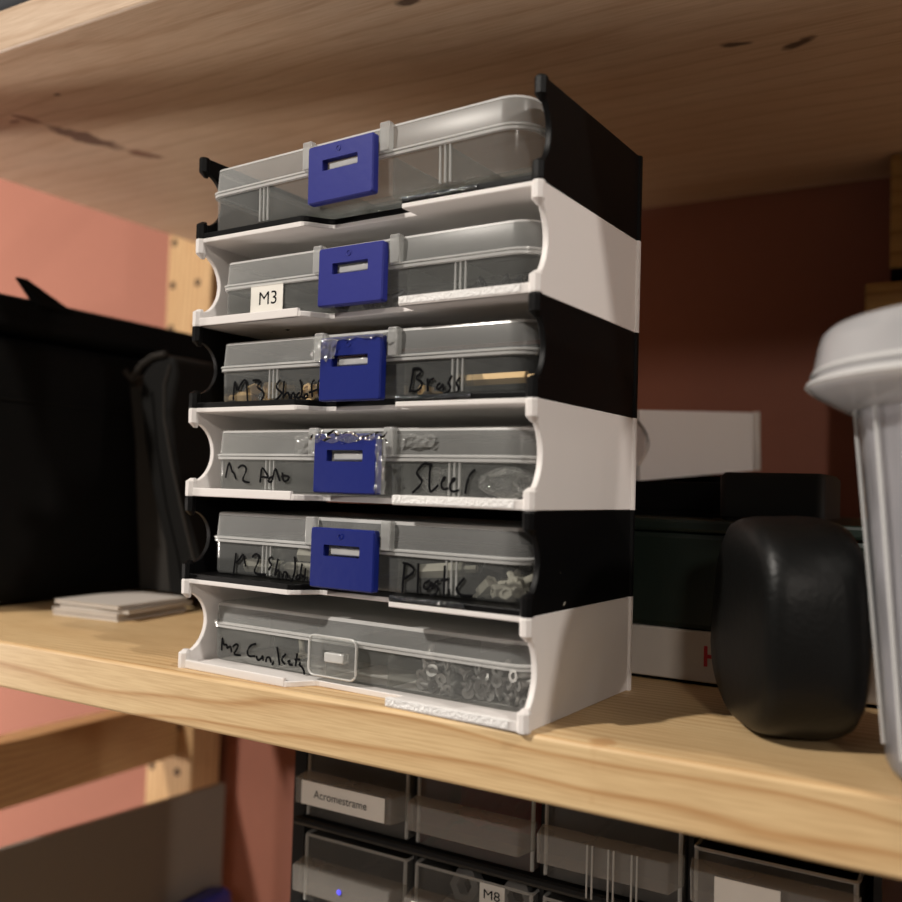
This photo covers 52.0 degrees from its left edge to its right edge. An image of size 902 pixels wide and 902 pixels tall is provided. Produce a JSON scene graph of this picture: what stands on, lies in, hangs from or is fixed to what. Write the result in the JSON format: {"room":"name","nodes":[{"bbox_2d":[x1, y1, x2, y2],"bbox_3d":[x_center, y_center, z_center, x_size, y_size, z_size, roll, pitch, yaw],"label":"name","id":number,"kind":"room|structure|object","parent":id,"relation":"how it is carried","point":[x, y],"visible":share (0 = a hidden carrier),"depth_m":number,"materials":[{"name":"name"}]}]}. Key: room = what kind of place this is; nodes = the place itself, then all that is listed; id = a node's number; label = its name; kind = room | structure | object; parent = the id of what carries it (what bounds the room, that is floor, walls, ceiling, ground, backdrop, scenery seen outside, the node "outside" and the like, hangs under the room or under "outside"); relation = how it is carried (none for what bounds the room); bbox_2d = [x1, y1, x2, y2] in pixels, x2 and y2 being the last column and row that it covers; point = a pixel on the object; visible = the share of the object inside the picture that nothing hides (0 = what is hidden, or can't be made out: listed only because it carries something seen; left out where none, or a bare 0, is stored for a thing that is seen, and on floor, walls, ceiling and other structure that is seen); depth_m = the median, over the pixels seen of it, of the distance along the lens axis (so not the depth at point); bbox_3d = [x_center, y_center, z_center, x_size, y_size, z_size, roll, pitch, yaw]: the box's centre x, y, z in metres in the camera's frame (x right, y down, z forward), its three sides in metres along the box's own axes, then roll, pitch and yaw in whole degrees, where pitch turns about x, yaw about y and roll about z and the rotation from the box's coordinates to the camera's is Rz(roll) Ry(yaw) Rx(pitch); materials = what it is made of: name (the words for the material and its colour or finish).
{"room":"workshop","nodes":[
{"label":"workshop","id":0,"kind":"room"},
{"bbox_2d":[0,177,890,901],"bbox_3d":[-0.090,-0.312,0.705,4.000,2.600,0.060,0,-3,30],"label":"wall","id":1,"kind":"structure","parent":0,"point":[739,296],"depth_m":0.53,"materials":[{"name":"paint"}]},
{"bbox_3d":[-0.755,0.948,-0.430,4.000,0.050,2.560,0,-3,30],"label":"floor","id":2,"kind":"structure","parent":0,"visible":0},
{"bbox_2d":[0,235,219,809],"bbox_3d":[-0.255,-0.022,0.570,0.046,2.000,0.295,0,-3,30],"label":"frame","id":3,"kind":"object","parent":2,"relation":"on","point":[37,762],"visible":0.32,"depth_m":0.62,"materials":[{"name":"brown wood"}]},
{"bbox_2d":[0,0,901,242],"bbox_3d":[0.131,-0.157,0.360,0.830,0.017,0.299,0,-3,30],"label":"shelf board","id":4,"kind":"object","parent":3,"relation":"attached to","point":[112,107],"visible":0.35,"depth_m":0.39,"materials":[{"name":"brown wood"}]},
{"bbox_2d":[0,0,29,10],"bbox_3d":[-0.173,-0.216,0.495,0.158,0.093,0.218,0,-3,30],"label":"storage box","id":5,"kind":"object","parent":4,"relation":"on","point":[4,4],"visible":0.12,"depth_m":0.37,"materials":[{"name":"plastic"}]},
{"bbox_2d":[0,589,901,879],"bbox_3d":[0.123,0.089,0.350,0.830,0.017,0.299,0,-3,30],"label":"shelf board","id":6,"kind":"object","parent":3,"relation":"attached to","point":[663,754],"visible":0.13,"depth_m":0.25,"materials":[{"name":"brown wood"}]},
{"bbox_2d":[0,277,212,603],"bbox_3d":[-0.197,0.001,0.522,0.097,0.153,0.225,0,-3,30],"label":"fabric bag","id":7,"kind":"object","parent":6,"relation":"on","point":[69,523],"visible":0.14,"depth_m":0.45,"materials":[{"name":"black fabric"}]},
{"bbox_2d":[53,608,185,621],"bbox_3d":[-0.153,0.074,0.429,0.039,0.002,0.044,1,-3,25],"label":"booklet","id":8,"kind":"object","parent":6,"relation":"on","point":[180,609],"visible":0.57,"depth_m":0.41,"materials":[{"name":"white paper"}]},
{"bbox_2d":[52,605,185,617],"bbox_3d":[-0.153,0.072,0.429,0.039,0.002,0.044,1,-3,25],"label":"booklet","id":9,"kind":"object","parent":8,"relation":"on","point":[55,608],"visible":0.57,"depth_m":0.41,"materials":[{"name":"white paper"}]},
{"bbox_2d":[59,600,192,613],"bbox_3d":[-0.150,0.071,0.429,0.039,0.002,0.044,1,-3,22],"label":"booklet","id":10,"kind":"object","parent":9,"relation":"on","point":[181,603],"visible":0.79,"depth_m":0.41,"materials":[{"name":"white paper"}]},
{"bbox_2d":[54,591,186,609],"bbox_3d":[-0.153,0.069,0.430,0.039,0.002,0.044,1,-3,26],"label":"booklet","id":11,"kind":"object","parent":10,"relation":"on","point":[120,600],"visible":0.93,"depth_m":0.42,"materials":[{"name":"white paper"}]},
{"bbox_2d":[123,351,213,596],"bbox_3d":[-0.130,0.011,0.472,0.067,0.119,0.050,0,-3,30],"label":"pouch","id":12,"kind":"object","parent":6,"relation":"on","point":[170,451],"visible":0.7,"depth_m":0.46,"materials":[{"name":"fabric"}]},
{"bbox_2d":[178,574,632,734],"bbox_3d":[-0.016,0.059,0.302,0.132,0.030,0.071,0,-3,33],"label":"tray","id":13,"kind":"object","parent":6,"relation":"on","point":[579,658],"visible":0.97,"depth_m":0.29,"materials":[{"name":"white plastic"}]},
{"bbox_2d":[214,594,530,681],"bbox_3d":[-0.016,0.063,0.304,0.126,0.019,0.060,0,-3,33],"label":"case","id":14,"kind":"object","parent":13,"relation":"in","point":[330,656],"visible":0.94,"depth_m":0.29,"materials":[{"name":"clear plastic"}]},
{"bbox_2d":[298,639,307,658],"bbox_3d":[-0.049,0.064,0.303,0.004,0.008,0.007,2,-2,-16],"label":"screw","id":15,"kind":"object","parent":14,"relation":"in","point":[302,654],"visible":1,"depth_m":0.30,"materials":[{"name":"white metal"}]},
{"bbox_2d":[416,661,435,679],"bbox_3d":[-0.007,0.066,0.279,0.004,0.005,0.008,0,-3,38],"label":"screw","id":16,"kind":"object","parent":14,"relation":"in","point":[420,673],"visible":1,"depth_m":0.28,"materials":[{"name":"metal"}]},
{"bbox_2d":[416,680,437,692],"bbox_3d":[-0.008,0.069,0.275,0.004,0.004,0.008,4,-3,-37],"label":"screw","id":17,"kind":"object","parent":14,"relation":"in","point":[432,686],"visible":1,"depth_m":0.27,"materials":[{"name":"metal"}]},
{"bbox_2d":[422,644,434,665],"bbox_3d":[-0.006,0.061,0.277,0.004,0.005,0.008,1,-2,16],"label":"screw","id":18,"kind":"object","parent":14,"relation":"in","point":[428,662],"visible":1,"depth_m":0.28,"materials":[{"name":"metal"}]},
{"bbox_2d":[426,664,438,676],"bbox_3d":[-0.005,0.066,0.274,0.004,0.006,0.008,1,-2,18],"label":"screw","id":19,"kind":"object","parent":14,"relation":"in","point":[431,670],"visible":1,"depth_m":0.27,"materials":[{"name":"metal"}]},
{"bbox_2d":[423,662,443,672],"bbox_3d":[-0.004,0.064,0.275,0.008,0.004,0.004,1,-2,10],"label":"screw","id":20,"kind":"object","parent":14,"relation":"in","point":[441,664],"visible":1,"depth_m":0.27,"materials":[{"name":"metal"}]},
{"bbox_2d":[436,673,446,685],"bbox_3d":[-0.001,0.067,0.273,0.004,0.004,0.008,0,-3,31],"label":"screw","id":21,"kind":"object","parent":14,"relation":"in","point":[441,678],"visible":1,"depth_m":0.27,"materials":[{"name":"metal"}]},
{"bbox_2d":[446,674,457,684],"bbox_3d":[0.000,0.067,0.274,0.004,0.004,0.008,2,-2,0],"label":"screw","id":22,"kind":"object","parent":14,"relation":"in","point":[453,677],"visible":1,"depth_m":0.27,"materials":[{"name":"metal"}]},
{"bbox_2d":[439,683,465,702],"bbox_3d":[0.000,0.070,0.268,0.008,0.005,0.004,0,-3,32],"label":"screw","id":23,"kind":"object","parent":14,"relation":"in","point":[456,695],"visible":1,"depth_m":0.27,"materials":[{"name":"metal"}]},
{"bbox_2d":[443,675,463,695],"bbox_3d":[0.001,0.068,0.270,0.004,0.005,0.008,1,-3,27],"label":"screw","id":24,"kind":"object","parent":14,"relation":"in","point":[455,683],"visible":1,"depth_m":0.27,"materials":[{"name":"metal"}]},
{"bbox_2d":[445,667,469,676],"bbox_3d":[0.002,0.065,0.273,0.008,0.004,0.004,4,-3,-37],"label":"screw","id":25,"kind":"object","parent":14,"relation":"in","point":[450,671],"visible":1,"depth_m":0.27,"materials":[{"name":"metal"}]},
{"bbox_2d":[444,661,470,670],"bbox_3d":[0.002,0.062,0.271,0.008,0.004,0.004,3,-2,-20],"label":"screw","id":26,"kind":"object","parent":14,"relation":"in","point":[446,664],"visible":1,"depth_m":0.27,"materials":[{"name":"metal"}]},
{"bbox_2d":[450,662,472,681],"bbox_3d":[0.003,0.064,0.267,0.008,0.005,0.004,0,-3,40],"label":"screw","id":27,"kind":"object","parent":14,"relation":"in","point":[468,674],"visible":1,"depth_m":0.27,"materials":[{"name":"metal"}]},
{"bbox_2d":[461,687,474,698],"bbox_3d":[0.004,0.069,0.269,0.004,0.004,0.008,2,-2,-9],"label":"screw","id":28,"kind":"object","parent":14,"relation":"in","point":[467,695],"visible":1,"depth_m":0.27,"materials":[{"name":"metal"}]},
{"bbox_2d":[460,680,483,692],"bbox_3d":[0.006,0.067,0.265,0.004,0.004,0.008,4,-3,-37],"label":"screw","id":29,"kind":"object","parent":14,"relation":"in","point":[478,687],"visible":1,"depth_m":0.26,"materials":[{"name":"metal"}]},
{"bbox_2d":[465,679,487,692],"bbox_3d":[0.008,0.068,0.265,0.008,0.005,0.004,3,-3,-22],"label":"screw","id":30,"kind":"object","parent":14,"relation":"in","point":[469,685],"visible":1,"depth_m":0.26,"materials":[{"name":"metal"}]},
{"bbox_2d":[471,674,494,692],"bbox_3d":[0.009,0.067,0.265,0.008,0.004,0.004,-1,-3,44],"label":"screw","id":31,"kind":"object","parent":14,"relation":"in","point":[488,684],"visible":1,"depth_m":0.26,"materials":[{"name":"metal"}]},
{"bbox_2d":[477,671,490,683],"bbox_3d":[0.010,0.066,0.267,0.004,0.005,0.008,1,-3,22],"label":"screw","id":32,"kind":"object","parent":31,"relation":"on","point":[484,676],"visible":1,"depth_m":0.26,"materials":[{"name":"metal"}]},
{"bbox_2d":[474,666,491,674],"bbox_3d":[0.011,0.062,0.266,0.008,0.004,0.004,3,-3,-22],"label":"screw","id":33,"kind":"object","parent":14,"relation":"in","point":[477,669],"visible":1,"depth_m":0.26,"materials":[{"name":"metal"}]},
{"bbox_2d":[483,689,496,701],"bbox_3d":[0.013,0.070,0.266,0.004,0.004,0.008,0,-3,32],"label":"screw","id":34,"kind":"object","parent":14,"relation":"in","point":[487,696],"visible":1,"depth_m":0.26,"materials":[{"name":"metal"}]},
{"bbox_2d":[491,674,507,687],"bbox_3d":[0.015,0.065,0.262,0.004,0.004,0.008,0,-3,36],"label":"screw","id":35,"kind":"object","parent":14,"relation":"in","point":[497,680],"visible":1,"depth_m":0.26,"materials":[{"name":"metal"}]},
{"bbox_2d":[493,684,506,694],"bbox_3d":[0.012,0.068,0.263,0.004,0.006,0.008,4,-3,-40],"label":"screw","id":36,"kind":"object","parent":14,"relation":"in","point":[502,688],"visible":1,"depth_m":0.26,"materials":[{"name":"metal"}]},
{"bbox_2d":[491,659,511,675],"bbox_3d":[0.015,0.062,0.264,0.004,0.004,0.008,0,-3,35],"label":"screw","id":37,"kind":"object","parent":14,"relation":"in","point":[494,671],"visible":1,"depth_m":0.26,"materials":[{"name":"metal"}]},
{"bbox_2d":[503,690,525,704],"bbox_3d":[0.018,0.068,0.260,0.008,0.006,0.004,3,-3,-22],"label":"screw","id":38,"kind":"object","parent":14,"relation":"in","point":[508,697],"visible":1,"depth_m":0.26,"materials":[{"name":"metal"}]},
{"bbox_2d":[506,677,528,689],"bbox_3d":[0.020,0.065,0.258,0.008,0.004,0.004,2,-2,-13],"label":"screw","id":39,"kind":"object","parent":14,"relation":"in","point":[509,684],"visible":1,"depth_m":0.26,"materials":[{"name":"metal"}]},
{"bbox_2d":[509,669,530,682],"bbox_3d":[0.020,0.062,0.257,0.008,0.004,0.004,3,-3,-35],"label":"screw","id":40,"kind":"object","parent":14,"relation":"in","point":[514,676],"visible":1,"depth_m":0.26,"materials":[{"name":"metal"}]},
{"bbox_2d":[519,696,526,708],"bbox_3d":[0.023,0.070,0.256,0.008,0.005,0.004,3,-3,-24],"label":"screw","id":41,"kind":"object","parent":14,"relation":"in","point":[522,703],"visible":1,"depth_m":0.26,"materials":[{"name":"metal"}]},
{"label":"screw","id":42,"kind":"object","parent":14,"relation":"in","visible":0},
{"bbox_2d":[514,679,530,691],"bbox_3d":[0.022,0.065,0.256,0.008,0.004,0.004,3,-3,-22],"label":"screw","id":43,"kind":"object","parent":42,"relation":"on","point":[518,685],"visible":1,"depth_m":0.26,"materials":[{"name":"metal"}]},
{"bbox_2d":[182,496,634,617],"bbox_3d":[-0.015,0.031,0.303,0.132,0.028,0.071,0,-3,33],"label":"tray","id":44,"kind":"object","parent":13,"relation":"on","point":[582,557],"visible":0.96,"depth_m":0.31,"materials":[{"name":"black plastic"}]},
{"bbox_2d":[214,511,533,596],"bbox_3d":[-0.015,0.033,0.301,0.123,0.021,0.064,0,-3,33],"label":"case","id":45,"kind":"object","parent":44,"relation":"on","point":[360,574],"visible":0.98,"depth_m":0.28,"materials":[{"name":"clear plastic"}]},
{"bbox_2d":[243,559,284,573],"bbox_3d":[-0.060,0.038,0.308,0.018,0.004,0.005,1,-3,22],"label":"standoff","id":46,"kind":"object","parent":45,"relation":"in","point":[263,565],"visible":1,"depth_m":0.31,"materials":[{"name":"white plastic"}]},
{"bbox_2d":[284,562,309,576],"bbox_3d":[-0.046,0.039,0.300,0.018,0.004,0.005,1,-3,24],"label":"standoff","id":47,"kind":"object","parent":45,"relation":"in","point":[289,566],"visible":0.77,"depth_m":0.30,"materials":[{"name":"white plastic"}]},
{"bbox_2d":[297,548,350,561],"bbox_3d":[-0.042,0.034,0.303,0.018,0.004,0.005,1,-2,19],"label":"standoff","id":48,"kind":"object","parent":45,"relation":"in","point":[303,554],"visible":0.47,"depth_m":0.30,"materials":[{"name":"white plastic"}]},
{"bbox_2d":[419,562,477,577],"bbox_3d":[-0.001,0.035,0.271,0.018,0.006,0.005,1,-3,24],"label":"standoff","id":49,"kind":"object","parent":45,"relation":"in","point":[455,569],"visible":1,"depth_m":0.27,"materials":[{"name":"white plastic"}]},
{"bbox_2d":[472,576,497,600],"bbox_3d":[0.009,0.039,0.261,0.004,0.008,0.010,3,-3,-32],"label":"standoff","id":50,"kind":"object","parent":45,"relation":"in","point":[484,587],"visible":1,"depth_m":0.26,"materials":[{"name":"white plastic"}]},
{"bbox_2d":[480,563,515,579],"bbox_3d":[0.013,0.035,0.265,0.010,0.006,0.004,2,-2,-4],"label":"standoff","id":51,"kind":"object","parent":45,"relation":"in","point":[487,569],"visible":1,"depth_m":0.26,"materials":[{"name":"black plastic"}]},
{"bbox_2d":[499,587,515,603],"bbox_3d":[0.016,0.042,0.258,0.004,0.008,0.010,1,-2,20],"label":"standoff","id":52,"kind":"object","parent":45,"relation":"in","point":[506,594],"visible":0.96,"depth_m":0.25,"materials":[{"name":"white plastic"}]},
{"bbox_2d":[490,583,525,598],"bbox_3d":[0.016,0.039,0.258,0.010,0.004,0.004,3,-2,-18],"label":"standoff","id":53,"kind":"object","parent":45,"relation":"in","point":[495,589],"visible":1,"depth_m":0.26,"materials":[{"name":"white plastic"}]},
{"bbox_2d":[497,568,521,583],"bbox_3d":[0.017,0.038,0.267,0.004,0.007,0.010,0,-3,39],"label":"standoff","id":54,"kind":"object","parent":45,"relation":"in","point":[517,571],"visible":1,"depth_m":0.27,"materials":[{"name":"white plastic"}]},
{"bbox_2d":[506,571,523,597],"bbox_3d":[0.018,0.037,0.259,0.004,0.007,0.010,2,-2,-12],"label":"standoff","id":55,"kind":"object","parent":45,"relation":"in","point":[517,588],"visible":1,"depth_m":0.26,"materials":[{"name":"white plastic"}]},
{"bbox_2d":[507,575,525,586],"bbox_3d":[0.020,0.037,0.261,0.004,0.005,0.010,0,-3,41],"label":"standoff","id":56,"kind":"object","parent":45,"relation":"in","point":[513,577],"visible":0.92,"depth_m":0.26,"materials":[{"name":"white plastic"}]},
{"bbox_2d":[518,557,532,571],"bbox_3d":[0.025,0.033,0.269,0.010,0.005,0.004,3,-3,-27],"label":"standoff","id":57,"kind":"object","parent":45,"relation":"in","point":[527,568],"visible":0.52,"depth_m":0.27,"materials":[{"name":"black plastic"}]},
{"bbox_2d":[523,574,532,586],"bbox_3d":[0.025,0.035,0.254,0.010,0.007,0.004,1,-2,9],"label":"standoff","id":58,"kind":"object","parent":45,"relation":"in","point":[528,579],"visible":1,"depth_m":0.25,"materials":[{"name":"white plastic"}]},
{"bbox_2d":[526,545,533,569],"bbox_3d":[0.024,0.030,0.262,0.004,0.006,0.010,2,-2,-6],"label":"standoff","id":59,"kind":"object","parent":45,"relation":"in","point":[530,554],"visible":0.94,"depth_m":0.26,"materials":[{"name":"black plastic"}]},
{"bbox_2d":[185,397,636,510],"bbox_3d":[-0.015,0.002,0.304,0.132,0.030,0.071,0,-3,33],"label":"tray","id":60,"kind":"object","parent":44,"relation":"on","point":[586,459],"visible":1,"depth_m":0.30,"materials":[{"name":"white plastic"}]},
{"bbox_2d":[217,426,536,494],"bbox_3d":[-0.014,0.005,0.302,0.123,0.021,0.065,0,-3,33],"label":"case","id":61,"kind":"object","parent":60,"relation":"on","point":[342,473],"visible":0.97,"depth_m":0.28,"materials":[{"name":"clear plastic"}]},
{"bbox_2d":[418,467,465,496],"bbox_3d":[-0.003,0.009,0.273,0.013,0.009,0.012,0,-3,33],"label":"plastic bag","id":62,"kind":"object","parent":61,"relation":"in","point":[435,470],"visible":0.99,"depth_m":0.28,"materials":[{"name":"white"}]},
{"bbox_2d":[488,476,503,488],"bbox_3d":[0.013,0.009,0.274,0.004,0.004,0.010,2,-2,-8],"label":"standoff","id":63,"kind":"object","parent":61,"relation":"in","point":[495,482],"visible":1,"depth_m":0.27,"materials":[{"name":"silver metal"}]},
{"bbox_2d":[478,467,533,498],"bbox_3d":[0.017,0.009,0.260,0.019,0.010,0.013,0,-3,33],"label":"plastic bag","id":64,"kind":"object","parent":61,"relation":"in","point":[482,480],"visible":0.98,"depth_m":0.27,"materials":[{"name":"white"}]},
{"bbox_2d":[499,485,523,498],"bbox_3d":[0.018,0.012,0.270,0.003,0.004,0.010,3,-3,-32],"label":"standoff","id":65,"kind":"object","parent":61,"relation":"in","point":[508,488],"visible":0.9,"depth_m":0.27,"materials":[{"name":"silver metal"}]},
{"bbox_2d":[519,474,534,488],"bbox_3d":[0.024,0.009,0.270,0.010,0.005,0.004,3,-3,-32],"label":"standoff","id":66,"kind":"object","parent":61,"relation":"in","point":[524,480],"visible":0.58,"depth_m":0.27,"materials":[{"name":"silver metal"}]},
{"bbox_2d":[189,291,638,417],"bbox_3d":[-0.014,-0.026,0.305,0.132,0.028,0.071,0,-3,33],"label":"tray","id":67,"kind":"object","parent":60,"relation":"on","point":[585,360],"visible":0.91,"depth_m":0.29,"materials":[{"name":"black plastic"}]},
{"bbox_2d":[221,319,539,401],"bbox_3d":[-0.014,-0.024,0.303,0.123,0.022,0.065,0,-3,33],"label":"case","id":68,"kind":"object","parent":67,"relation":"in","point":[354,378],"visible":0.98,"depth_m":0.28,"materials":[{"name":"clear plastic"}]},
{"bbox_2d":[228,392,258,400],"bbox_3d":[-0.071,-0.018,0.317,0.012,0.004,0.004,0,-3,32],"label":"standoff","id":69,"kind":"object","parent":68,"relation":"in","point":[240,396],"visible":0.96,"depth_m":0.32,"materials":[{"name":"gold metal"}]},
{"bbox_2d":[244,383,260,395],"bbox_3d":[-0.069,-0.021,0.318,0.004,0.004,0.012,3,-3,-29],"label":"standoff","id":70,"kind":"object","parent":68,"relation":"in","point":[252,389],"visible":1,"depth_m":0.31,"materials":[{"name":"gold metal"}]},
{"bbox_2d":[265,391,293,399],"bbox_3d":[-0.057,-0.018,0.311,0.012,0.005,0.004,4,-3,-42],"label":"standoff","id":71,"kind":"object","parent":68,"relation":"in","point":[272,395],"visible":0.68,"depth_m":0.31,"materials":[{"name":"gold metal"}]},
{"bbox_2d":[263,382,294,392],"bbox_3d":[-0.058,-0.021,0.312,0.004,0.004,0.012,0,-3,42],"label":"standoff","id":72,"kind":"object","parent":71,"relation":"on","point":[268,386],"visible":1,"depth_m":0.31,"materials":[{"name":"gold metal"}]},
{"bbox_2d":[307,386,318,399],"bbox_3d":[-0.042,-0.020,0.302,0.004,0.007,0.012,0,-3,38],"label":"standoff","id":73,"kind":"object","parent":68,"relation":"in","point":[315,394],"visible":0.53,"depth_m":0.30,"materials":[{"name":"gold metal"}]},
{"bbox_2d":[417,384,442,394],"bbox_3d":[-0.006,-0.018,0.276,0.008,0.004,0.004,4,-3,-39],"label":"standoff","id":74,"kind":"object","parent":68,"relation":"in","point":[423,390],"visible":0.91,"depth_m":0.27,"materials":[{"name":"gold metal"}]},
{"bbox_2d":[466,371,531,385],"bbox_3d":[0.015,-0.021,0.265,0.023,0.004,0.004,0,-3,30],"label":"standoff","id":75,"kind":"object","parent":68,"relation":"in","point":[506,377],"visible":0.87,"depth_m":0.26,"materials":[{"name":"gold metal"}]},
{"bbox_2d":[192,178,640,351],"bbox_3d":[-0.013,-0.055,0.306,0.132,0.030,0.071,0,-3,33],"label":"tray","id":76,"kind":"object","parent":67,"relation":"on","point":[587,264],"visible":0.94,"depth_m":0.29,"materials":[{"name":"white plastic"}]},
{"bbox_2d":[224,219,541,312],"bbox_3d":[-0.012,-0.052,0.305,0.123,0.021,0.064,0,-3,33],"label":"case","id":77,"kind":"object","parent":76,"relation":"on","point":[365,283],"visible":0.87,"depth_m":0.28,"materials":[{"name":"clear plastic"}]},
{"bbox_2d":[259,290,276,304],"bbox_3d":[-0.060,-0.050,0.302,0.008,0.004,0.001,0,-3,33],"label":"print","id":78,"kind":"object","parent":77,"relation":"on","point":[260,294],"depth_m":0.30},
{"bbox_2d":[367,303,382,308],"bbox_3d":[-0.023,-0.046,0.290,0.005,0.006,0.009,1,-2,9],"label":"screw","id":79,"kind":"object","parent":77,"relation":"in","point":[373,305],"visible":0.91,"depth_m":0.29,"materials":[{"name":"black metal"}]},
{"bbox_2d":[382,290,404,307],"bbox_3d":[-0.018,-0.047,0.284,0.005,0.007,0.009,0,-3,30],"label":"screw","id":80,"kind":"object","parent":77,"relation":"in","point":[391,299],"visible":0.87,"depth_m":0.28,"materials":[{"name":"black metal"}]},
{"bbox_2d":[465,276,486,288],"bbox_3d":[0.006,-0.047,0.266,0.009,0.006,0.005,0,-3,39],"label":"screw","id":81,"kind":"object","parent":77,"relation":"in","point":[481,282],"visible":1,"depth_m":0.26,"materials":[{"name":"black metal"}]},
{"bbox_2d":[493,274,523,285],"bbox_3d":[0.016,-0.047,0.263,0.009,0.007,0.005,2,-2,5],"label":"screw","id":82,"kind":"object","parent":77,"relation":"in","point":[518,278],"visible":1,"depth_m":0.26,"materials":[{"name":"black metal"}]},
{"bbox_2d":[501,273,517,284],"bbox_3d":[0.018,-0.047,0.259,0.009,0.007,0.005,1,-2,15],"label":"screw","id":83,"kind":"object","parent":77,"relation":"in","point":[506,280],"visible":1,"depth_m":0.26,"materials":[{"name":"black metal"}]},
{"bbox_2d":[196,73,642,240],"bbox_3d":[-0.012,-0.084,0.308,0.132,0.028,0.071,0,-3,33],"label":"tray","id":84,"kind":"object","parent":76,"relation":"on","point":[581,158],"visible":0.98,"depth_m":0.28,"materials":[{"name":"black plastic"}]},
{"bbox_2d":[215,95,545,220],"bbox_3d":[-0.015,-0.084,0.305,0.124,0.023,0.064,-1,-3,33],"label":"case","id":85,"kind":"object","parent":84,"relation":"in","point":[356,177],"visible":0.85,"depth_m":0.28,"materials":[{"name":"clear plastic"}]},
{"bbox_2d":[631,514,877,707],"bbox_3d":[0.110,0.054,0.375,0.152,0.054,0.152,0,-3,30],"label":"flat box","id":86,"kind":"object","parent":6,"relation":"on","point":[676,557],"visible":0.17,"depth_m":0.31,"materials":[{"name":"black cardboard"}]},
{"bbox_2d":[635,475,721,517],"bbox_3d":[0.088,0.018,0.403,0.085,0.018,0.110,0,-3,30],"label":"tray","id":87,"kind":"object","parent":86,"relation":"on","point":[690,496],"visible":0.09,"depth_m":0.34,"materials":[{"name":"black plastic"}]},
{"bbox_2d":[636,410,760,480],"bbox_3d":[0.092,-0.004,0.443,0.067,0.038,0.122,0,-3,41],"label":"tray","id":88,"kind":"object","parent":87,"relation":"on","point":[670,444],"visible":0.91,"depth_m":0.42,"materials":[{"name":"white plastic"}]},
{"bbox_2d":[720,472,840,521],"bbox_3d":[0.115,0.016,0.320,0.034,0.016,0.040,0,-3,30],"label":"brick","id":89,"kind":"object","parent":86,"relation":"on","point":[742,494],"visible":0.78,"depth_m":0.30,"materials":[{"name":"black plastic"}]},
{"bbox_2d":[711,516,871,739],"bbox_3d":[0.090,0.046,0.251,0.028,0.058,0.060,2,-2,2],"label":"hard case","id":90,"kind":"object","parent":6,"relation":"on","point":[791,631],"visible":1,"depth_m":0.23,"materials":[{"name":"black plastic"}]},
{"bbox_2d":[804,304,901,779],"bbox_3d":[0.132,0.022,0.204,0.102,0.104,0.102,1,-2,13],"label":"plastic container","id":91,"kind":"object","parent":6,"relation":"on","point":[857,372],"visible":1,"depth_m":0.20,"materials":[{"name":"grey plastic"}]},
{"bbox_2d":[863,281,901,517],"bbox_3d":[0.227,0.004,0.436,0.057,0.166,0.033,0,-3,30],"label":"wooden block","id":92,"kind":"object","parent":6,"relation":"on","point":[878,296],"visible":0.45,"depth_m":0.43,"materials":[{"name":"brown wood"}]},
{"bbox_3d":[0.235,-0.082,0.441,0.045,0.008,0.023,0,-3,30],"label":"pad","id":93,"kind":"object","parent":92,"relation":"on","visible":0},
{"bbox_2d":[889,154,901,268],"bbox_3d":[0.237,-0.114,0.441,0.048,0.055,0.026,0,-3,30],"label":"wooden block","id":94,"kind":"object","parent":93,"relation":"on","point":[895,259],"visible":0.8,"depth_m":0.44,"materials":[{"name":"brown wood"}]},
{"bbox_3d":[0.115,0.351,0.339,0.830,0.017,0.299,0,-3,30],"label":"shelf board","id":95,"kind":"object","parent":3,"relation":"attached to","visible":0},
{"bbox_2d":[0,782,224,901],"bbox_3d":[-0.213,0.271,0.503,0.004,0.136,0.246,0,-3,30],"label":"board","id":96,"kind":"object","parent":95,"relation":"on","point":[170,849],"visible":1,"depth_m":0.54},
{"bbox_2d":[181,885,230,901],"bbox_3d":[-0.160,0.311,0.575,0.026,0.065,0.059,0,-3,30],"label":"packet","id":97,"kind":"object","parent":95,"relation":"on","point":[210,894],"visible":1,"depth_m":0.59,"materials":[{"name":"blue plastic"}]},
{"bbox_2d":[290,750,901,901],"bbox_3d":[0.056,0.226,0.357,0.210,0.229,0.141,0,-3,30],"label":"drawer organizer","id":98,"kind":"object","parent":95,"relation":"on","point":[449,841],"depth_m":0.34,"materials":[{"name":"black plastic"}]},
{"bbox_2d":[314,791,366,810],"bbox_3d":[-0.041,0.128,0.338,0.024,0.003,0.001,0,-3,30],"label":"print","id":99,"kind":"object","parent":98,"relation":"attached to","point":[316,791],"depth_m":0.34},
{"bbox_2d":[442,894,457,901],"bbox_3d":[0.001,0.166,0.333,0.013,0.012,0.006,1,-3,24],"label":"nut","id":100,"kind":"object","parent":98,"relation":"in","point":[450,898],"visible":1,"depth_m":0.33,"materials":[{"name":"metal"}]},
{"bbox_2d":[450,867,484,901],"bbox_3d":[0.006,0.155,0.330,0.013,0.012,0.007,0,-3,35],"label":"nut","id":101,"kind":"object","parent":98,"relation":"in","point":[457,884],"visible":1,"depth_m":0.33,"materials":[{"name":"metal"}]},
{"bbox_2d":[484,889,499,901],"bbox_3d":[0.014,0.152,0.315,0.006,0.003,0.001,0,-3,30],"label":"print","id":102,"kind":"object","parent":98,"relation":"attached to","point":[484,889],"depth_m":0.31},
{"bbox_2d":[458,786,541,838],"bbox_3d":[0.034,0.134,0.367,0.043,0.020,0.051,0,-3,30],"label":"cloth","id":103,"kind":"object","parent":98,"relation":"in","point":[480,807],"visible":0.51,"depth_m":0.35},
{"bbox_2d":[503,880,536,901],"bbox_3d":[0.024,0.156,0.325,0.013,0.012,0.006,1,-3,27],"label":"nut","id":104,"kind":"object","parent":98,"relation":"in","point":[509,897],"visible":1,"depth_m":0.32,"materials":[{"name":"metal"}]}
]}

